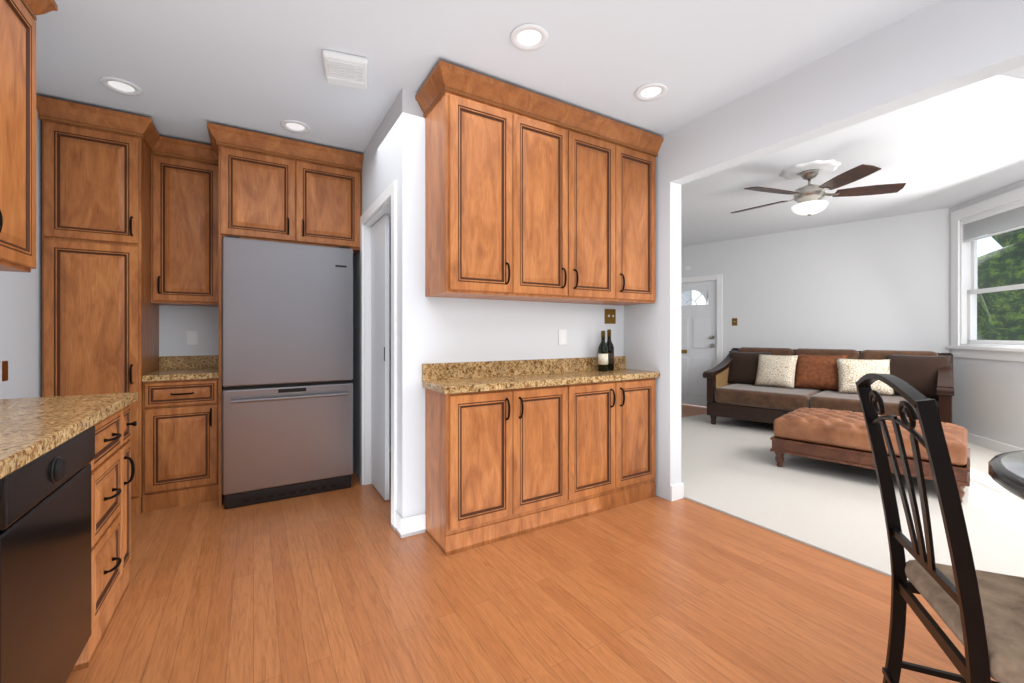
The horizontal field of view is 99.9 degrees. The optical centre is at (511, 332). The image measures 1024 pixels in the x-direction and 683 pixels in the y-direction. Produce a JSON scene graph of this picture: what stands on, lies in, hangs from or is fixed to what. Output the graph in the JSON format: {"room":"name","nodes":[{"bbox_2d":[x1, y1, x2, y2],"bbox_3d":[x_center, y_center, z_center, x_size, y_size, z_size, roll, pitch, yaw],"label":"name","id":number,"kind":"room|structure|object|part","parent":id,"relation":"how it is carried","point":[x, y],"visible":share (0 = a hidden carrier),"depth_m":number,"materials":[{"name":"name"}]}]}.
{"room":"kitchen","nodes":[
{"label":"kitchen","id":0,"kind":"room"},
{"bbox_2d":[0,94,41,398],"bbox_3d":[-1.519,-0.120,0.237,0.120,2.640,6.970,0,0,-31],"label":"wall","id":1,"kind":"structure","parent":0,"point":[21,323],"depth_m":2.46,"materials":[{"name":"white paint"}]},
{"bbox_2d":[2,361,7,381],"bbox_3d":[-2.672,0.200,2.256,0.016,0.110,0.070,0,0,-31],"label":"outlet","id":2,"kind":"object","parent":1,"relation":"attached to","point":[4,370],"visible":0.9,"depth_m":2.25,"materials":[{"name":"gold metal"}]},
{"bbox_2d":[0,0,43,272],"bbox_3d":[-1.887,-0.834,1.307,0.348,1.168,0.915,0,0,-31],"label":"upper cabinet","id":3,"kind":"object","parent":1,"relation":"attached to","point":[18,18],"depth_m":1.64,"materials":[{"name":"brown wood"}]},
{"bbox_2d":[159,219,390,451],"bbox_3d":[-1.958,-0.120,3.968,2.970,2.640,0.120,0,0,-31],"label":"wall","id":4,"kind":"structure","parent":0,"point":[176,323],"depth_m":3.51,"materials":[{"name":"white paint"}]},
{"bbox_2d":[152,135,221,306],"bbox_3d":[-2.513,-0.819,3.359,0.428,1.198,0.348,0,0,-31],"label":"upper cabinet","id":5,"kind":"object","parent":4,"relation":"attached to","point":[187,256],"depth_m":3.20,"materials":[{"name":"brown wood"}]},
{"bbox_2d":[160,355,221,366],"bbox_3d":[-2.596,0.235,3.501,0.433,0.100,0.020,0,0,-31],"label":"backsplash","id":6,"kind":"structure","parent":4,"relation":"attached to","point":[203,360],"depth_m":3.48,"materials":[{"name":"beige stone"}]},
{"bbox_2d":[186,331,197,344],"bbox_3d":[-2.607,0.040,3.504,0.075,0.115,0.008,0,0,-31],"label":"outlet","id":7,"kind":"object","parent":4,"relation":"attached to","point":[191,337],"visible":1,"depth_m":3.50,"materials":[{"name":"white plastic"}]},
{"bbox_2d":[216,124,362,255],"bbox_3d":[-1.811,-1.044,3.536,0.953,0.748,0.768,0,0,-31],"label":"upper cabinet","id":8,"kind":"object","parent":4,"relation":"attached to","point":[269,188],"depth_m":3.18,"materials":[{"name":"brown wood"}]},
{"bbox_2d":[351,98,396,477],"bbox_3d":[-1.101,-0.120,3.404,0.120,2.640,1.730,0,0,-31],"label":"wall","id":9,"kind":"structure","parent":0,"point":[379,172],"depth_m":3.25,"materials":[{"name":"white paint"}]},
{"bbox_2d":[360,180,396,529],"bbox_3d":[-0.910,0.135,3.070,0.138,2.130,0.980,0,0,-31],"label":"door frame","id":10,"kind":"structure","parent":9,"relation":"attached to","point":[382,205],"depth_m":3.39,"materials":[{"name":"white"}]},
{"bbox_2d":[371,215,388,499],"bbox_3d":[-0.998,0.174,3.239,0.035,2.028,0.420,0,0,-31],"label":"door","id":11,"kind":"structure","parent":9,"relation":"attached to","point":[380,355],"depth_m":3.16,"materials":[{"name":"white"}]},
{"bbox_2d":[397,88,623,517],"bbox_3d":[0.151,-0.120,3.068,1.920,2.640,0.136,0,0,-31],"label":"wall","id":12,"kind":"structure","parent":0,"point":[439,330],"depth_m":2.61,"materials":[{"name":"white paint"}]},
{"bbox_2d":[422,356,625,379],"bbox_3d":[0.182,0.235,3.013,1.680,0.099,0.020,0,0,-31],"label":"backsplash","id":13,"kind":"structure","parent":12,"relation":"attached to","point":[587,364],"depth_m":2.88,"materials":[{"name":"beige stone"}]},
{"bbox_2d":[415,60,662,305],"bbox_3d":[0.261,-0.819,2.843,1.720,1.198,0.390,0,0,-31],"label":"upper cabinet","id":14,"kind":"object","parent":12,"relation":"attached to","point":[531,196],"depth_m":2.58,"materials":[{"name":"brown wood"}]},
{"bbox_2d":[395,482,683,537],"bbox_3d":[-0.808,1.145,2.861,3.802,0.110,1.662,0,0,-31],"label":"baseboard","id":15,"kind":"structure","parent":12,"relation":"attached to","point":[410,526],"depth_m":2.57,"materials":[{"name":"white wood"}]},
{"bbox_2d":[558,329,566,344],"bbox_3d":[0.369,0.030,3.134,0.075,0.115,0.008,0,0,-31],"label":"outlet","id":16,"kind":"object","parent":12,"relation":"attached to","point":[562,336],"visible":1,"depth_m":3.13,"materials":[{"name":"white plastic"}]},
{"bbox_2d":[35,0,1023,246],"bbox_3d":[1.741,-1.490,2.714,8.260,0.100,8.100,0,0,-31],"label":"ceiling","id":17,"kind":"structure","parent":0,"point":[190,68],"depth_m":2.38,"materials":[{"name":"white paint"}]},
{"bbox_2d":[99,77,142,95],"bbox_3d":[-2.276,-1.435,2.506,0.190,0.009,0.190,0,0,-31],"label":"recessed light","id":18,"kind":"object","parent":17,"relation":"in","point":[120,86],"visible":1,"depth_m":2.50,"materials":[{"name":"white plastic"}]},
{"bbox_2d":[280,119,310,132],"bbox_3d":[-1.506,-1.435,2.992,0.190,0.009,0.190,0,0,-31],"label":"recessed light","id":19,"kind":"object","parent":17,"relation":"in","point":[295,126],"visible":0.98,"depth_m":2.99,"materials":[{"name":"white plastic"}]},
{"bbox_2d":[322,49,367,89],"bbox_3d":[-0.898,-1.419,2.330,0.220,0.042,0.260,0,0,-19],"label":"ceiling vent","id":20,"kind":"object","parent":17,"relation":"in","point":[344,69],"visible":0.98,"depth_m":2.29,"materials":[{"name":"white plastic"}]},
{"bbox_2d":[510,24,548,50],"bbox_3d":[0.084,-1.435,2.092,0.190,0.009,0.190,0,0,-31],"label":"recessed light","id":21,"kind":"object","parent":17,"relation":"in","point":[528,37],"visible":1,"depth_m":2.09,"materials":[{"name":"white plastic"}]},
{"bbox_2d":[635,82,667,100],"bbox_3d":[0.828,-1.435,2.563,0.190,0.009,0.190,0,0,-31],"label":"recessed light","id":22,"kind":"object","parent":17,"relation":"in","point":[651,91],"visible":1,"depth_m":2.56,"materials":[{"name":"white plastic"}]},
{"bbox_2d":[731,160,905,215],"bbox_3d":[2.594,-1.235,3.815,1.294,0.410,1.271,0,0,-31],"label":"ceiling fan","id":23,"kind":"object","parent":17,"relation":"hanging from","point":[808,198],"visible":1,"depth_m":3.68,"materials":[{"name":"brown wood"}]},
{"bbox_2d":[66,404,996,682],"bbox_3d":[1.936,1.230,2.797,9.000,0.060,8.200,0,0,-31],"label":"floor","id":24,"kind":"structure","parent":0,"point":[344,586],"depth_m":1.90,"materials":[{"name":"brown wood"}]},
{"bbox_2d":[0,425,94,682],"bbox_3d":[-1.587,0.764,1.113,0.627,0.872,0.657,0,0,-31],"label":"dishwasher","id":25,"kind":"object","parent":24,"relation":"on","point":[45,566],"visible":0.88,"depth_m":1.20,"materials":[{"name":"black metal"}]},
{"bbox_3d":[-1.308,0.395,1.244,0.015,0.080,0.080,0,0,-31],"label":"knob","id":26,"kind":"part","parent":25,"relation":"part of","materials":[{"name":"black plastic"}]},
{"bbox_2d":[36,95,159,515],"bbox_3d":[-2.820,-0.109,3.000,0.465,2.618,0.648,0,0,-31],"label":"tall cabinet","id":27,"kind":"object","parent":24,"relation":"on","point":[141,217],"depth_m":2.74,"materials":[{"name":"brown wood"}]},
{"bbox_2d":[71,408,127,671],"bbox_3d":[-1.885,0.762,1.565,0.618,0.875,0.415,0,0,-31],"label":"base cabinet","id":28,"kind":"object","parent":24,"relation":"on","point":[109,467],"depth_m":1.73,"materials":[{"name":"brown wood"}]},
{"bbox_2d":[0,392,137,478],"bbox_3d":[-1.128,0.304,0.326,0.638,0.040,3.720,0,0,-31],"label":"countertop","id":29,"kind":"structure","parent":28,"relation":"on","point":[30,428],"depth_m":1.43,"materials":[{"name":"beige stone"}]},
{"bbox_2d":[128,404,135,585],"bbox_3d":[-2.038,0.762,1.820,0.618,0.875,0.180,0,0,-31],"label":"base cabinet","id":30,"kind":"object","parent":24,"relation":"on","point":[131,466],"depth_m":2.02,"materials":[{"name":"brown wood"}]},
{"bbox_2d":[144,375,223,511],"bbox_3d":[-2.444,0.762,3.244,0.428,0.875,0.618,0,0,-31],"label":"base cabinet","id":31,"kind":"object","parent":24,"relation":"on","point":[183,417],"depth_m":2.98,"materials":[{"name":"brown wood"}]},
{"bbox_2d":[144,367,221,378],"bbox_3d":[-2.439,0.305,3.241,0.433,0.040,0.628,0,0,-31],"label":"countertop","id":32,"kind":"structure","parent":31,"relation":"on","point":[165,372],"depth_m":3.06,"materials":[{"name":"beige stone"}]},
{"bbox_2d":[222,235,352,508],"bbox_3d":[-1.781,0.269,3.430,0.840,1.862,0.886,0,0,-31],"label":"fridge","id":33,"kind":"object","parent":24,"relation":"on","point":[287,369],"visible":1,"depth_m":3.08,"materials":[{"name":"grey metal"}]},
{"bbox_2d":[425,384,569,555],"bbox_3d":[-0.083,0.762,2.662,0.820,0.875,0.348,0,0,-31],"label":"base cabinet","id":34,"kind":"object","parent":24,"relation":"on","point":[513,448],"depth_m":2.48,"materials":[{"name":"brown wood"}]},
{"bbox_2d":[422,368,659,395],"bbox_3d":[0.271,0.304,2.866,1.680,0.040,0.363,0,0,-31],"label":"countertop","id":35,"kind":"structure","parent":34,"relation":"on","point":[532,379],"depth_m":2.68,"materials":[{"name":"beige stone"}]},
{"bbox_2d":[598,331,607,370],"bbox_3d":[0.680,0.134,3.208,0.074,0.300,0.074,0,0,-31],"label":"wine bottle","id":36,"kind":"object","parent":35,"relation":"on","point":[602,356],"visible":1,"depth_m":3.18,"materials":[{"name":"black glass"}]},
{"bbox_2d":[606,330,613,370],"bbox_3d":[0.741,0.129,3.280,0.074,0.310,0.074,0,0,-31],"label":"wine bottle","id":37,"kind":"object","parent":35,"relation":"on","point":[609,343],"visible":0.77,"depth_m":3.25,"materials":[{"name":"black glass"}]},
{"bbox_2d":[570,376,659,520],"bbox_3d":[0.620,0.762,3.084,0.820,0.875,0.348,0,0,-31],"label":"base cabinet","id":38,"kind":"object","parent":24,"relation":"on","point":[612,425],"depth_m":2.91,"materials":[{"name":"brown wood"}]},
{"bbox_2d":[855,373,1023,682],"bbox_3d":[1.239,0.656,1.046,0.565,1.093,0.450,0,0,24],"label":"dining chair","id":39,"kind":"object","parent":24,"relation":"on","point":[980,613],"visible":1,"depth_m":1.06,"materials":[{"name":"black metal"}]},
{"bbox_2d":[988,450,1023,499],"bbox_3d":[2.054,0.812,1.047,1.200,0.749,1.200,0,0,-31],"label":"dining table","id":40,"kind":"object","parent":24,"relation":"on","point":[1005,470],"visible":1,"depth_m":1.39,"materials":[{"name":"black"}]},
{"bbox_2d":[624,132,680,500],"bbox_3d":[1.065,-0.120,3.294,0.120,2.640,0.450,0,0,-31],"label":"wall","id":41,"kind":"structure","parent":0,"point":[652,336],"depth_m":3.12,"materials":[{"name":"white paint"}]},
{"bbox_2d":[670,0,1023,184],"bbox_3d":[2.353,-1.260,1.151,0.120,0.360,4.550,0,0,-31],"label":"header","id":42,"kind":"object","parent":41,"relation":"attached to","point":[941,47],"visible":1,"depth_m":2.10,"materials":[{"name":"white paint"}]},
{"bbox_2d":[681,290,691,305],"bbox_3d":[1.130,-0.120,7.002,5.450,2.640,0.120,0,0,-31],"label":"window","id":43,"kind":"structure","parent":0,"point":[688,295],"depth_m":8.29,"materials":[{"name":"clear glass"}]},
{"bbox_2d":[681,208,948,360],"bbox_3d":[3.728,-0.120,6.378,0.140,2.640,3.867,0,0,-45],"label":"wall","id":44,"kind":"structure","parent":0,"point":[878,284],"depth_m":5.68,"materials":[{"name":"white paint"}]},
{"bbox_2d":[681,281,716,406],"bbox_3d":[2.970,0.179,7.123,0.240,2.018,0.827,0,0,-31],"label":"front door","id":45,"kind":"structure","parent":44,"relation":"in","point":[698,340],"depth_m":7.02,"materials":[{"name":"painted wood"},{"name":"glass"}]},
{"bbox_3d":[3.178,0.135,6.839,0.072,0.190,0.070,0,0,-31],"label":"knob","id":46,"kind":"part","parent":45,"relation":"part of","materials":[{"name":"silver metal"}]},
{"bbox_2d":[681,274,721,364],"bbox_3d":[2.976,0.140,7.129,0.158,2.120,1.020,0,0,-45],"label":"door frame","id":47,"kind":"structure","parent":44,"relation":"attached to","point":[718,278],"depth_m":6.75,"materials":[{"name":"white"}]},
{"bbox_2d":[732,318,736,325],"bbox_3d":[3.413,-0.170,6.592,0.025,0.115,0.073,0,0,-31],"label":"light switch","id":48,"kind":"object","parent":44,"relation":"attached to","point":[734,321],"visible":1,"depth_m":6.59,"materials":[{"name":"gold metal"}]},
{"bbox_2d":[681,414,1023,579],"bbox_3d":[3.863,1.194,3.167,4.515,0.012,6.450,0,0,-31],"label":"floor","id":49,"kind":"structure","parent":0,"point":[729,466],"depth_m":3.09,"materials":[{"name":"white carpet"}]},
{"bbox_2d":[703,347,953,424],"bbox_3d":[3.664,0.694,5.147,1.124,0.987,2.264,0,0,-45],"label":"sofa","id":50,"kind":"object","parent":49,"relation":"on","point":[763,385],"visible":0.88,"depth_m":5.15,"materials":[{"name":"brown leather"}]},
{"bbox_2d":[726,351,771,385],"bbox_3d":[3.246,0.476,5.905,0.372,0.438,0.555,0,0,-31],"label":"pillow","id":51,"kind":"object","parent":50,"relation":"on","point":[746,368],"depth_m":5.85,"materials":[{"name":"black fabric"}]},
{"bbox_2d":[754,353,798,388],"bbox_3d":[3.411,0.488,5.564,0.254,0.414,0.479,0,0,-31],"label":"pillow","id":52,"kind":"object","parent":50,"relation":"on","point":[770,371],"depth_m":5.49,"materials":[{"name":"white fabric"}]},
{"bbox_2d":[792,353,847,391],"bbox_3d":[3.806,0.482,5.320,0.320,0.426,0.567,0,0,-31],"label":"pillow","id":53,"kind":"object","parent":50,"relation":"on","point":[815,372],"depth_m":5.27,"materials":[{"name":"brown fabric"}]},
{"bbox_2d":[835,358,894,396],"bbox_3d":[4.047,0.497,4.943,0.414,0.396,0.530,0,0,-31],"label":"pillow","id":54,"kind":"object","parent":50,"relation":"on","point":[848,371],"depth_m":4.92,"materials":[{"name":"white fabric"}]},
{"bbox_2d":[877,353,951,400],"bbox_3d":[4.409,0.467,4.727,0.262,0.457,0.565,0,0,-31],"label":"pillow","id":55,"kind":"object","parent":50,"relation":"on","point":[919,370],"depth_m":4.65,"materials":[{"name":"brown fabric"}]},
{"bbox_2d":[770,408,969,502],"bbox_3d":[3.004,0.949,3.653,0.796,0.478,1.216,0,0,-43],"label":"ottoman","id":56,"kind":"object","parent":49,"relation":"on","point":[835,436],"visible":0.75,"depth_m":3.47,"materials":[{"name":"brown leather"}]},
{"bbox_2d":[949,180,1023,448],"bbox_3d":[4.873,-0.120,4.011,0.140,2.640,1.900,0,0,14],"label":"wall","id":57,"kind":"structure","parent":0,"point":[988,400],"depth_m":4.42,"materials":[{"name":"white paint"}]},
{"bbox_2d":[947,186,1023,361],"bbox_3d":[4.926,-0.550,4.328,0.190,1.640,1.180,0,0,14],"label":"window","id":58,"kind":"structure","parent":57,"relation":"in","point":[965,341],"depth_m":4.71,"materials":[{"name":"white"}]},
{"bbox_2d":[962,201,1023,242],"bbox_3d":[4.906,-1.118,4.333,0.041,0.240,0.890,0,0,14],"label":"window blind","id":59,"kind":"object","parent":58,"relation":"attached to","point":[1005,218],"visible":1,"depth_m":4.37,"materials":[{"name":"white fabric"}]},
{"bbox_2d":[968,433,1023,452],"bbox_3d":[4.190,1.145,5.069,1.326,0.110,3.762,0,0,-31],"label":"baseboard","id":60,"kind":"structure","parent":57,"relation":"attached to","point":[997,446],"depth_m":4.17,"materials":[{"name":"white wood"}]},
{"label":"outside","id":61,"kind":"structure","parent":0,"visible":0},
{"bbox_2d":[977,225,1023,340],"bbox_3d":[16.115,-1.321,9.683,22.400,8.276,24.000,0,0,-31],"label":"trees","id":62,"kind":"object","parent":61,"point":[1015,270],"depth_m":7.81,"materials":[{"name":"green plant"}]}
]}

